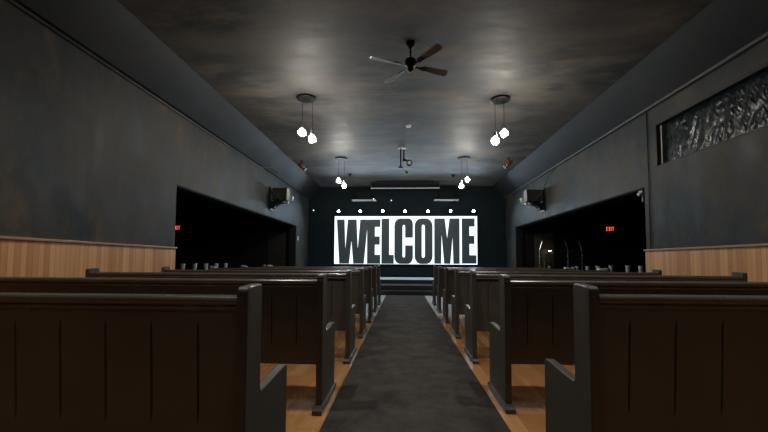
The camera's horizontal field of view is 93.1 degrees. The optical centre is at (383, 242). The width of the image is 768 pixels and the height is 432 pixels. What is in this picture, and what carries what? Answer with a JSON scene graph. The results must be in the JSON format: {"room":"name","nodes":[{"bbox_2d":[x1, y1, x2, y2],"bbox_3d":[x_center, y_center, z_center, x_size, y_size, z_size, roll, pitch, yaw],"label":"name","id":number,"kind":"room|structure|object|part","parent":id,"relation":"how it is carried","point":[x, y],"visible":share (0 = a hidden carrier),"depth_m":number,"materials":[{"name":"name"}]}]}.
{"room":"church","nodes":[
{"label":"church","id":0,"kind":"room"},
{"bbox_2d":[0,0,308,265],"bbox_3d":[-3.493,-0.669,5.726,0.220,3.900,17.000,0,-3,3],"label":"wall","id":1,"kind":"structure","parent":0,"point":[87,154],"depth_m":4.31,"materials":[{"name":"paint"}]},
{"bbox_2d":[0,239,175,276],"bbox_3d":[-3.590,0.418,1.508,0.020,1.085,8.690,0,-3,3],"label":"wainscoting","id":2,"kind":"structure","parent":1,"relation":"attached to","point":[18,258],"depth_m":4.04,"materials":[{"name":"brown wood"}]},
{"bbox_2d":[0,236,176,248],"bbox_3d":[-3.574,-0.138,1.541,0.045,0.030,8.700,0,-3,3],"label":"trim","id":3,"kind":"structure","parent":1,"relation":"attached to","point":[1,237],"depth_m":4.05,"materials":[{"name":"brown"}]},
{"bbox_2d":[6,0,276,186],"bbox_3d":[-3.368,-2.095,3.995,0.182,0.453,12.410,0,-3,3],"label":"conduit pipe","id":4,"kind":"object","parent":1,"relation":"attached to","point":[9,1],"visible":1,"depth_m":4.50,"materials":[{"name":"grey metal"}]},
{"bbox_2d":[13,0,320,198],"bbox_3d":[-3.130,-2.386,5.798,0.490,0.460,17.000,0,-3,3],"label":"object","id":5,"kind":"structure","parent":1,"relation":"attached to","point":[107,29],"depth_m":5.08,"materials":[{"name":"paint"}]},
{"bbox_2d":[177,185,295,265],"bbox_3d":[-3.334,0.350,9.219,0.210,2.230,6.710,0,-3,3],"label":"trim","id":6,"kind":"structure","parent":1,"relation":"attached to","point":[292,239],"depth_m":9.52,"materials":[{"name":"black"}]},
{"bbox_2d":[269,186,293,210],"bbox_3d":[-2.832,-1.217,10.126,0.655,0.660,0.368,0,-3,3],"label":"wall speaker","id":7,"kind":"object","parent":1,"relation":"attached to","point":[277,196],"visible":1,"depth_m":10.02,"materials":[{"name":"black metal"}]},
{"bbox_3d":[-3.143,-1.217,10.149,0.030,0.660,0.260,0,-3,3],"label":"wall plate","id":8,"kind":"part","parent":7,"relation":"part of","materials":[{"name":"black metal"}]},
{"bbox_2d":[272,188,286,198],"bbox_3d":[-2.876,-1.338,9.988,0.410,0.320,0.040,0,-3,7],"label":"grille","id":9,"kind":"object","parent":7,"relation":"attached to","point":[277,193],"depth_m":9.98,"materials":[{"name":"grey metal"}]},
{"bbox_3d":[-2.647,-1.326,10.043,0.012,0.354,0.210,0,-3,7],"label":"trim","id":10,"kind":"part","parent":7,"relation":"part of","materials":[{"name":"grey"}]},
{"bbox_2d":[176,191,221,204],"bbox_3d":[-5.768,-1.585,9.499,4.710,0.100,9.800,0,-3,3],"label":"ceiling","id":11,"kind":"structure","parent":0,"point":[182,198],"depth_m":12.16,"materials":[{"name":"black paint"}]},
{"bbox_2d":[175,205,289,269],"bbox_3d":[-5.777,-0.037,9.418,4.710,3.000,9.800,0,-3,3],"label":"wall","id":12,"kind":"structure","parent":0,"point":[210,234],"depth_m":12.93,"materials":[{"name":"black paint"}]},
{"bbox_2d":[175,225,181,230],"bbox_3d":[-7.382,-0.520,12.985,0.350,0.210,0.056,0,-3,3],"label":"exit sign","id":13,"kind":"object","parent":12,"relation":"attached to","point":[177,227],"visible":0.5,"depth_m":12.96,"materials":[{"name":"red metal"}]},
{"bbox_2d":[267,232,285,265],"bbox_3d":[-3.788,0.643,12.746,0.650,1.990,0.088,0,-3,3],"label":"door","id":14,"kind":"structure","parent":12,"relation":"in","point":[276,241],"depth_m":12.78,"materials":[{"name":"black wood"}]},
{"bbox_3d":[-3.785,0.224,12.777,0.490,0.850,0.010,0,-3,3],"label":"panel","id":15,"kind":"part","parent":14,"relation":"part of","materials":[{"name":"black wood"}]},
{"bbox_2d":[308,186,505,267],"bbox_3d":[0.914,-0.207,14.102,17.600,3.900,0.200,0,-3,3],"label":"wall","id":16,"kind":"structure","parent":0,"point":[489,205],"depth_m":14.06,"materials":[{"name":"black paint"}]},
{"bbox_2d":[352,199,375,205],"bbox_3d":[-0.769,-1.533,14.016,0.920,0.200,0.280,0,-3,3],"label":"wall shelf","id":17,"kind":"object","parent":16,"relation":"attached to","point":[353,200],"visible":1,"depth_m":13.92,"materials":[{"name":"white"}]},
{"bbox_2d":[357,192,370,198],"bbox_3d":[-0.768,-1.783,14.014,0.540,0.300,0.232,0,-3,3],"label":"speaker box","id":18,"kind":"object","parent":17,"relation":"on","point":[360,195],"visible":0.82,"depth_m":13.90,"materials":[{"name":"black"}]},
{"bbox_2d":[330,266,433,276],"bbox_3d":[0.826,1.131,13.911,6.850,0.395,0.050,0,-3,3],"label":"trim","id":19,"kind":"structure","parent":16,"relation":"attached to","point":[384,271],"depth_m":13.88,"materials":[{"name":"black wood"}]},
{"bbox_2d":[334,216,477,264],"bbox_3d":[0.809,-0.080,13.926,5.448,1.856,0.146,0,-3,3],"label":"display screen","id":20,"kind":"object","parent":16,"relation":"attached to","point":[386,240],"visible":1,"depth_m":13.86,"materials":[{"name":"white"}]},
{"bbox_2d":[380,277,433,279],"bbox_3d":[0.783,1.286,12.972,7.594,0.013,1.909,0,-3,3],"label":"trim","id":21,"kind":"structure","parent":16,"relation":"attached to","point":[381,278],"depth_m":12.83,"materials":[{"name":"grey"}]},
{"bbox_2d":[434,199,458,205],"bbox_3d":[2.372,-1.524,13.857,0.930,0.200,0.280,0,-3,3],"label":"wall shelf","id":22,"kind":"object","parent":16,"relation":"attached to","point":[438,200],"visible":1,"depth_m":13.81,"materials":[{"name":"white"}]},
{"bbox_2d":[439,191,453,198],"bbox_3d":[2.373,-1.775,13.855,0.540,0.300,0.232,0,-3,3],"label":"speaker box","id":23,"kind":"object","parent":22,"relation":"on","point":[442,194],"visible":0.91,"depth_m":13.74,"materials":[{"name":"black"}]},
{"bbox_2d":[377,280,436,295],"bbox_3d":[0.750,1.455,12.329,7.596,0.392,3.180,0,-3,3],"label":"steps","id":24,"kind":"structure","parent":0,"point":[388,287],"depth_m":11.08,"materials":[{"name":"grey carpet"}]},
{"bbox_2d":[118,0,712,186],"bbox_3d":[0.422,-2.682,5.635,8.040,0.150,17.400,0,-3,3],"label":"ceiling","id":25,"kind":"structure","parent":0,"point":[553,59],"depth_m":5.40,"materials":[{"name":"paint"}]},
{"bbox_2d":[298,161,306,170],"bbox_3d":[-2.365,-2.211,10.563,0.262,0.303,0.130,0,-3,3],"label":"spotlight","id":26,"kind":"object","parent":25,"relation":"attached to","point":[300,165],"visible":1,"depth_m":10.52,"materials":[{"name":"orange metal"}]},
{"bbox_2d":[297,94,315,142],"bbox_3d":[-1.380,-2.156,6.450,0.338,0.834,0.338,2,-3,-25],"label":"pendant lamp","id":27,"kind":"object","parent":25,"relation":"hanging from","point":[304,98],"visible":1,"depth_m":6.42,"materials":[{"name":"white glass"}]},
{"bbox_2d":[335,157,346,187],"bbox_3d":[-1.207,-1.941,10.240,0.344,0.864,0.340,0,-3,3],"label":"pendant lamp","id":28,"kind":"object","parent":25,"relation":"hanging from","point":[344,159],"visible":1,"depth_m":10.21,"materials":[{"name":"white glass"}]},
{"bbox_2d":[371,181,439,188],"bbox_3d":[0.765,-2.073,13.243,2.480,0.265,0.165,0,-3,3],"label":"screen housing","id":29,"kind":"object","parent":25,"relation":"attached to","point":[379,185],"visible":1,"depth_m":13.20,"materials":[{"name":"black metal"}]},
{"bbox_3d":[0.766,-2.140,13.259,2.480,0.070,0.140,0,-3,3],"label":"casing","id":30,"kind":"part","parent":29,"relation":"part of","materials":[{"name":"black metal"}]},
{"bbox_2d":[398,146,412,172],"bbox_3d":[0.536,-2.085,9.256,0.385,0.662,0.223,0,-3,3],"label":"ceiling camera mount","id":31,"kind":"object","parent":25,"relation":"hanging from","point":[408,162],"visible":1,"depth_m":9.24,"materials":[{"name":"grey paint"}]},
{"bbox_2d":[370,40,447,82],"bbox_3d":[0.352,-2.451,4.830,0.930,0.395,0.745,-1,-3,17],"label":"ceiling fan","id":32,"kind":"object","parent":25,"relation":"hanging from","point":[410,62],"visible":1,"depth_m":4.78,"materials":[{"name":"black metal"}]},
{"bbox_3d":[0.003,-2.348,4.691,0.390,0.033,0.114,1,-3,-20],"label":"blade","id":33,"kind":"part","parent":32,"relation":"part of","materials":[{"name":"grey"}]},
{"bbox_3d":[0.350,-2.352,4.819,0.156,0.195,0.156,0,-3,3],"label":"motor","id":34,"kind":"part","parent":32,"relation":"part of","materials":[{"name":"black metal"}]},
{"bbox_3d":[0.568,-2.354,4.519,0.114,0.033,0.390,2,-4,-36],"label":"blade","id":35,"kind":"part","parent":32,"relation":"part of","materials":[{"name":"grey"}]},
{"bbox_3d":[0.693,-2.330,4.957,0.390,0.033,0.114,2,-3,-22],"label":"blade","id":36,"kind":"part","parent":32,"relation":"part of","materials":[{"name":"grey"}]},
{"bbox_2d":[458,156,469,188],"bbox_3d":[2.230,-1.923,10.146,0.340,0.874,0.340,0,-3,3],"label":"pendant lamp","id":37,"kind":"object","parent":25,"relation":"hanging from","point":[463,158],"visible":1,"depth_m":10.11,"materials":[{"name":"white glass"}]},
{"bbox_2d":[490,95,509,144],"bbox_3d":[2.062,-2.132,6.455,0.344,0.844,0.340,0,-3,3],"label":"pendant lamp","id":38,"kind":"object","parent":25,"relation":"hanging from","point":[499,99],"visible":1,"depth_m":6.44,"materials":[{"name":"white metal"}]},
{"bbox_2d":[503,158,512,168],"bbox_3d":[3.466,-2.201,10.168,0.262,0.303,0.130,0,-3,3],"label":"spotlight","id":39,"kind":"object","parent":25,"relation":"attached to","point":[510,162],"visible":1,"depth_m":10.13,"materials":[{"name":"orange metal"}]},
{"bbox_2d":[260,295,574,431],"bbox_3d":[0.471,1.346,5.420,17.600,0.124,17.400,0,-3,3],"label":"floor","id":40,"kind":"structure","parent":0,"point":[528,380],"depth_m":3.02,"materials":[{"name":"brown wood"}]},
{"bbox_2d":[0,283,286,431],"bbox_3d":[-1.839,0.613,1.520,2.784,0.915,0.530,0,-3,3],"label":"pew","id":41,"kind":"object","parent":40,"relation":"on","point":[70,362],"visible":1,"depth_m":1.30,"materials":[{"name":"paint"}]},
{"bbox_3d":[-1.846,0.213,1.370,2.676,0.054,0.086,0,-3,3],"label":"rail","id":42,"kind":"part","parent":41,"relation":"part of","materials":[{"name":"paint"}]},
{"bbox_3d":[-0.481,0.603,1.463,0.042,0.885,0.453,0,-3,3],"label":"panel","id":43,"kind":"part","parent":41,"relation":"part of","materials":[{"name":"paint"}]},
{"bbox_2d":[0,273,335,415],"bbox_3d":[-1.777,0.676,2.707,2.784,0.915,0.530,0,-3,3],"label":"pew","id":44,"kind":"object","parent":40,"relation":"on","point":[295,329],"visible":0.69,"depth_m":2.48,"materials":[{"name":"paint"}]},
{"bbox_3d":[-1.784,0.276,2.557,2.676,0.054,0.086,0,-3,3],"label":"rail","id":45,"kind":"part","parent":44,"relation":"part of","materials":[{"name":"paint"}]},
{"bbox_3d":[-0.419,0.665,2.650,0.042,0.885,0.453,0,-3,3],"label":"panel","id":46,"kind":"part","parent":44,"relation":"part of","materials":[{"name":"paint"}]},
{"bbox_2d":[85,268,356,363],"bbox_3d":[-1.707,0.739,3.893,2.784,0.915,0.530,0,-3,3],"label":"pew","id":47,"kind":"object","parent":40,"relation":"on","point":[340,308],"visible":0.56,"depth_m":3.66,"materials":[{"name":"paint"}]},
{"bbox_3d":[-3.064,0.721,3.973,0.042,0.885,0.453,0,-3,3],"label":"panel","id":48,"kind":"part","parent":47,"relation":"part of","materials":[{"name":"paint"}]},
{"bbox_3d":[-1.714,0.338,3.743,2.676,0.054,0.086,0,-3,3],"label":"rail","id":49,"kind":"part","parent":47,"relation":"part of","materials":[{"name":"paint"}]},
{"bbox_3d":[-0.349,0.728,3.836,0.042,0.885,0.453,0,-3,3],"label":"panel","id":50,"kind":"part","parent":47,"relation":"part of","materials":[{"name":"paint"}]},
{"bbox_2d":[161,266,366,337],"bbox_3d":[-1.647,0.801,5.080,2.784,0.915,0.530,0,-3,3],"label":"pew","id":51,"kind":"object","parent":40,"relation":"on","point":[358,297],"visible":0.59,"depth_m":4.86,"materials":[{"name":"paint"}]},
{"bbox_3d":[-1.654,0.401,4.930,2.676,0.054,0.086,0,-3,3],"label":"rail","id":52,"kind":"part","parent":51,"relation":"part of","materials":[{"name":"paint"}]},
{"bbox_3d":[-0.290,0.790,5.023,0.042,0.885,0.453,0,-3,3],"label":"panel","id":53,"kind":"part","parent":51,"relation":"part of","materials":[{"name":"paint"}]},
{"bbox_2d":[208,266,373,322],"bbox_3d":[-1.583,0.864,6.266,2.784,0.915,0.530,0,-3,3],"label":"pew","id":54,"kind":"object","parent":40,"relation":"on","point":[368,290],"visible":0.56,"depth_m":6.04,"materials":[{"name":"paint"}]},
{"bbox_3d":[-1.589,0.463,6.117,2.676,0.054,0.086,0,-3,3],"label":"rail","id":55,"kind":"part","parent":54,"relation":"part of","materials":[{"name":"paint"}]},
{"bbox_3d":[-0.225,0.853,6.210,0.042,0.885,0.453,0,-3,3],"label":"panel","id":56,"kind":"part","parent":54,"relation":"part of","materials":[{"name":"paint"}]},
{"bbox_2d":[239,265,377,312],"bbox_3d":[-1.526,0.926,7.453,2.784,0.915,0.530,0,-3,3],"label":"pew","id":57,"kind":"object","parent":40,"relation":"on","point":[374,270],"visible":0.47,"depth_m":7.23,"materials":[{"name":"paint"}]},
{"bbox_3d":[-1.532,0.526,7.304,2.676,0.054,0.086,0,-3,3],"label":"rail","id":58,"kind":"part","parent":57,"relation":"part of","materials":[{"name":"paint"}]},
{"bbox_3d":[-0.168,0.915,7.396,0.042,0.885,0.453,0,-3,3],"label":"panel","id":59,"kind":"part","parent":57,"relation":"part of","materials":[{"name":"paint"}]},
{"bbox_2d":[262,264,380,304],"bbox_3d":[-1.466,0.989,8.640,2.784,0.915,0.530,0,-3,3],"label":"pew","id":60,"kind":"object","parent":40,"relation":"on","point":[378,282],"visible":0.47,"depth_m":8.40,"materials":[{"name":"paint"}]},
{"bbox_3d":[-1.472,0.588,8.490,2.676,0.054,0.086,0,-3,3],"label":"rail","id":61,"kind":"part","parent":60,"relation":"part of","materials":[{"name":"paint"}]},
{"bbox_3d":[-0.108,0.978,8.583,0.042,0.885,0.453,0,-3,3],"label":"panel","id":62,"kind":"part","parent":60,"relation":"part of","materials":[{"name":"paint"}]},
{"bbox_2d":[319,295,510,431],"bbox_3d":[0.315,1.245,4.739,1.123,0.012,12.015,0,-3,3],"label":"carpet","id":63,"kind":"object","parent":40,"relation":"on","point":[407,374],"visible":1,"depth_m":2.92,"materials":[{"name":"grey carpet"}]},
{"bbox_2d":[432,265,551,305],"bbox_3d":[2.475,1.000,8.471,2.664,0.915,0.530,0,-3,3],"label":"pew","id":64,"kind":"object","parent":40,"relation":"on","point":[435,283],"visible":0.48,"depth_m":8.32,"materials":[{"name":"paint"}]},
{"bbox_3d":[1.178,0.983,8.548,0.042,0.885,0.453,0,-3,3],"label":"panel","id":65,"kind":"part","parent":64,"relation":"part of","materials":[{"name":"paint"}]},
{"bbox_3d":[2.468,0.600,8.321,2.556,0.054,0.086,0,-3,3],"label":"rail","id":66,"kind":"part","parent":64,"relation":"part of","materials":[{"name":"paint"}]},
{"bbox_2d":[436,266,575,312],"bbox_3d":[2.409,0.939,7.299,2.664,0.915,0.530,0,-3,3],"label":"pew","id":67,"kind":"object","parent":40,"relation":"on","point":[441,271],"visible":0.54,"depth_m":7.16,"materials":[{"name":"paint"}]},
{"bbox_3d":[1.113,0.921,7.377,0.042,0.885,0.453,0,-3,3],"label":"panel","id":68,"kind":"part","parent":67,"relation":"part of","materials":[{"name":"paint"}]},
{"bbox_3d":[2.403,0.538,7.149,2.556,0.054,0.086,0,-3,3],"label":"rail","id":69,"kind":"part","parent":67,"relation":"part of","materials":[{"name":"paint"}]},
{"bbox_2d":[442,267,610,322],"bbox_3d":[2.344,0.877,6.128,2.664,0.915,0.530,0,-3,3],"label":"pew","id":70,"kind":"object","parent":40,"relation":"on","point":[449,290],"visible":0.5,"depth_m":6.00,"materials":[{"name":"paint"}]},
{"bbox_3d":[1.048,0.859,6.205,0.042,0.885,0.453,0,-3,3],"label":"panel","id":71,"kind":"part","parent":70,"relation":"part of","materials":[{"name":"paint"}]},
{"bbox_3d":[2.338,0.476,5.978,2.556,0.054,0.086,0,-3,3],"label":"rail","id":72,"kind":"part","parent":70,"relation":"part of","materials":[{"name":"paint"}]},
{"bbox_2d":[450,268,661,338],"bbox_3d":[2.279,0.815,4.956,2.664,0.915,0.530,0,-3,3],"label":"pew","id":73,"kind":"object","parent":40,"relation":"on","point":[461,298],"visible":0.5,"depth_m":4.83,"materials":[{"name":"paint"}]},
{"bbox_3d":[0.983,0.797,5.034,0.042,0.885,0.453,0,-3,3],"label":"panel","id":74,"kind":"part","parent":73,"relation":"part of","materials":[{"name":"paint"}]},
{"bbox_3d":[2.273,0.415,4.806,2.556,0.054,0.086,0,-3,3],"label":"rail","id":75,"kind":"part","parent":73,"relation":"part of","materials":[{"name":"paint"}]},
{"bbox_3d":[3.577,0.804,4.902,0.042,0.885,0.453,0,-3,3],"label":"panel","id":76,"kind":"part","parent":73,"relation":"part of","materials":[{"name":"paint"}]},
{"bbox_2d":[464,270,747,363],"bbox_3d":[2.214,0.753,3.784,2.664,0.915,0.530,0,-3,3],"label":"pew","id":77,"kind":"object","parent":40,"relation":"on","point":[484,307],"visible":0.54,"depth_m":3.65,"materials":[{"name":"paint"}]},
{"bbox_3d":[0.917,0.736,3.862,0.042,0.885,0.453,0,-3,3],"label":"panel","id":78,"kind":"part","parent":77,"relation":"part of","materials":[{"name":"paint"}]},
{"bbox_3d":[2.208,0.353,3.635,2.556,0.054,0.086,0,-3,3],"label":"rail","id":79,"kind":"part","parent":77,"relation":"part of","materials":[{"name":"paint"}]},
{"bbox_3d":[3.512,0.742,3.731,0.042,0.885,0.453,0,-3,3],"label":"panel","id":80,"kind":"part","parent":77,"relation":"part of","materials":[{"name":"paint"}]},
{"bbox_2d":[487,274,767,413],"bbox_3d":[2.149,0.692,2.613,2.664,0.915,0.530,0,-3,3],"label":"pew","id":81,"kind":"object","parent":40,"relation":"on","point":[537,316],"visible":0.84,"depth_m":2.49,"materials":[{"name":"paint"}]},
{"bbox_3d":[0.852,0.674,2.690,0.042,0.885,0.453,0,-3,3],"label":"panel","id":82,"kind":"part","parent":81,"relation":"part of","materials":[{"name":"paint"}]},
{"bbox_3d":[2.142,0.291,2.463,2.556,0.054,0.086,0,-3,3],"label":"rail","id":83,"kind":"part","parent":81,"relation":"part of","materials":[{"name":"paint"}]},
{"bbox_2d":[545,283,767,431],"bbox_3d":[2.105,0.634,1.510,2.664,0.915,0.530,0,-3,3],"label":"pew","id":84,"kind":"object","parent":40,"relation":"on","point":[644,362],"visible":1,"depth_m":1.39,"materials":[{"name":"paint"}]},
{"bbox_3d":[0.809,0.616,1.588,0.042,0.885,0.453,0,-3,3],"label":"panel","id":85,"kind":"part","parent":84,"relation":"part of","materials":[{"name":"paint"}]},
{"bbox_3d":[2.099,0.233,1.361,2.556,0.054,0.086,0,-3,3],"label":"rail","id":86,"kind":"part","parent":84,"relation":"part of","materials":[{"name":"paint"}]},
{"bbox_2d":[522,205,646,271],"bbox_3d":[7.027,-0.004,8.770,4.850,3.000,9.800,0,-3,3],"label":"wall","id":87,"kind":"structure","parent":0,"point":[621,248],"depth_m":12.67,"materials":[{"name":"black paint"}]},
{"bbox_2d":[534,234,553,268],"bbox_3d":[5.596,0.688,12.671,0.660,1.990,0.088,0,-3,3],"label":"door","id":88,"kind":"structure","parent":87,"relation":"in","point":[548,239],"depth_m":12.70,"materials":[{"name":"brown"}]},
{"bbox_3d":[5.598,0.269,12.702,0.500,0.850,0.010,0,-3,3],"label":"panel","id":89,"kind":"part","parent":88,"relation":"part of","materials":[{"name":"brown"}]},
{"bbox_3d":[5.593,1.168,12.655,0.500,0.750,0.010,0,-3,3],"label":"panel","id":90,"kind":"part","parent":88,"relation":"part of","materials":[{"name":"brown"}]},
{"bbox_2d":[604,226,615,231],"bbox_3d":[7.828,-0.465,12.606,0.350,0.210,0.056,0,-3,3],"label":"exit sign","id":91,"kind":"object","parent":87,"relation":"attached to","point":[606,228],"visible":1,"depth_m":12.58,"materials":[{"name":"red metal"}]},
{"bbox_2d":[602,194,644,204],"bbox_3d":[7.035,-1.552,8.851,4.850,0.100,9.800,0,-3,3],"label":"ceiling","id":92,"kind":"structure","parent":0,"point":[632,200],"depth_m":11.91,"materials":[{"name":"black paint"}]},
{"bbox_2d":[506,39,767,267],"bbox_3d":[4.317,-0.649,5.331,0.220,3.900,17.000,0,-3,3],"label":"wall","id":93,"kind":"structure","parent":0,"point":[716,195],"depth_m":5.15,"materials":[{"name":"paint"}]},
{"bbox_2d":[520,188,544,212],"bbox_3d":[4.125,-1.178,10.174,0.655,0.660,0.368,0,-3,3],"label":"wall speaker","id":94,"kind":"object","parent":93,"relation":"attached to","point":[531,197],"visible":1,"depth_m":10.04,"materials":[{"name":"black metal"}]},
{"bbox_3d":[3.934,-1.288,10.111,0.012,0.354,0.210,0,-3,-1],"label":"trim","id":95,"kind":"part","parent":94,"relation":"part of","materials":[{"name":"grey plastic"}]},
{"bbox_2d":[527,190,542,200],"bbox_3d":[4.156,-1.298,10.033,0.410,0.320,0.040,0,-3,-1],"label":"grille","id":96,"kind":"object","parent":94,"relation":"attached to","point":[532,195],"depth_m":10.02,"materials":[{"name":"grey"}]},
{"bbox_3d":[4.437,-1.176,10.165,0.030,0.660,0.260,0,-3,3],"label":"wall plate","id":97,"kind":"part","parent":94,"relation":"part of","materials":[{"name":"black metal"}]},
{"bbox_2d":[516,187,644,267],"bbox_3d":[4.526,0.393,9.236,0.210,2.230,6.780,0,-3,3],"label":"trim","id":98,"kind":"structure","parent":93,"relation":"attached to","point":[519,242],"depth_m":9.84,"materials":[{"name":"black"}]},
{"bbox_2d":[492,0,767,196],"bbox_3d":[3.961,-2.378,5.440,0.510,0.440,17.000,0,-3,3],"label":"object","id":99,"kind":"structure","parent":93,"relation":"attached to","point":[721,28],"depth_m":5.19,"materials":[{"name":"paint"}]},
{"bbox_2d":[504,32,767,198],"bbox_3d":[4.181,-2.139,5.416,0.066,0.038,17.000,0,-3,3],"label":"trim","id":100,"kind":"structure","parent":93,"relation":"attached to","point":[764,36],"depth_m":5.27,"materials":[{"name":"grey"}]},
{"bbox_2d":[637,190,644,201],"bbox_3d":[4.324,-0.774,6.099,0.144,0.190,0.100,0,-3,3],"label":"camera","id":101,"kind":"object","parent":93,"relation":"attached to","point":[642,192],"visible":0.98,"depth_m":6.08,"materials":[{"name":"white plastic"}]},
{"bbox_2d":[646,112,650,248],"bbox_3d":[4.219,-0.996,5.805,0.014,2.200,0.014,0,-3,3],"label":"conduit","id":102,"kind":"object","parent":93,"relation":"attached to","point":[646,112],"visible":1,"depth_m":5.80,"materials":[{"name":"metal"}]},
{"bbox_2d":[643,243,767,250],"bbox_3d":[3.981,-0.109,1.349,0.045,0.030,9.080,0,-3,3],"label":"trim","id":103,"kind":"structure","parent":93,"relation":"attached to","point":[764,244],"depth_m":4.59,"materials":[{"name":"brown wood"}]},
{"bbox_2d":[645,246,767,281],"bbox_3d":[3.990,0.448,1.314,0.020,1.085,9.070,0,-3,3],"label":"wainscoting","id":104,"kind":"structure","parent":93,"relation":"attached to","point":[753,261],"depth_m":4.59,"materials":[{"name":"brown wood"}]},
{"bbox_2d":[653,62,767,166],"bbox_3d":[4.208,-1.575,4.388,0.106,0.680,2.610,0,-3,3],"label":"window","id":105,"kind":"structure","parent":93,"relation":"in","point":[658,128],"depth_m":5.02,"materials":[{"name":"black metal"}]},
{"bbox_3d":[4.293,-1.499,5.605,0.040,0.625,0.035,0,-3,3],"label":"sash","id":106,"kind":"part","parent":105,"relation":"part of","materials":[{"name":"grey paint"}]},
{"bbox_2d":[663,70,767,162],"bbox_3d":[4.225,-1.565,4.361,0.021,0.624,2.450,0,-3,3],"label":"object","id":107,"kind":"structure","parent":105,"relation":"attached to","point":[743,108],"depth_m":4.58,"materials":[{"name":"black glass"}]},
{"bbox_3d":[6.899,1.469,8.298,4.650,0.006,8.600,0,-3,3],"label":"floor","id":108,"kind":"structure","parent":0,"visible":0},
{"bbox_2d":[539,241,582,269],"bbox_3d":[5.832,0.808,11.996,1.384,1.704,0.024,0,-3,3],"label":"shield","id":109,"kind":"object","parent":108,"relation":"on","point":[567,250],"visible":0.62,"depth_m":12.01,"materials":[{"name":"clear plastic"}]},
{"bbox_3d":[4.782,1.088,8.976,0.270,0.804,5.700,0,-3,3],"label":"countertop","id":110,"kind":"structure","parent":108,"relation":"on","visible":0},
{"bbox_2d":[638,266,643,271],"bbox_3d":[4.658,0.494,6.597,0.092,0.132,0.092,0,-3,3],"label":"paper cup","id":111,"kind":"object","parent":110,"relation":"on","point":[640,268],"visible":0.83,"depth_m":6.57,"materials":[{"name":"grey"}]}
]}

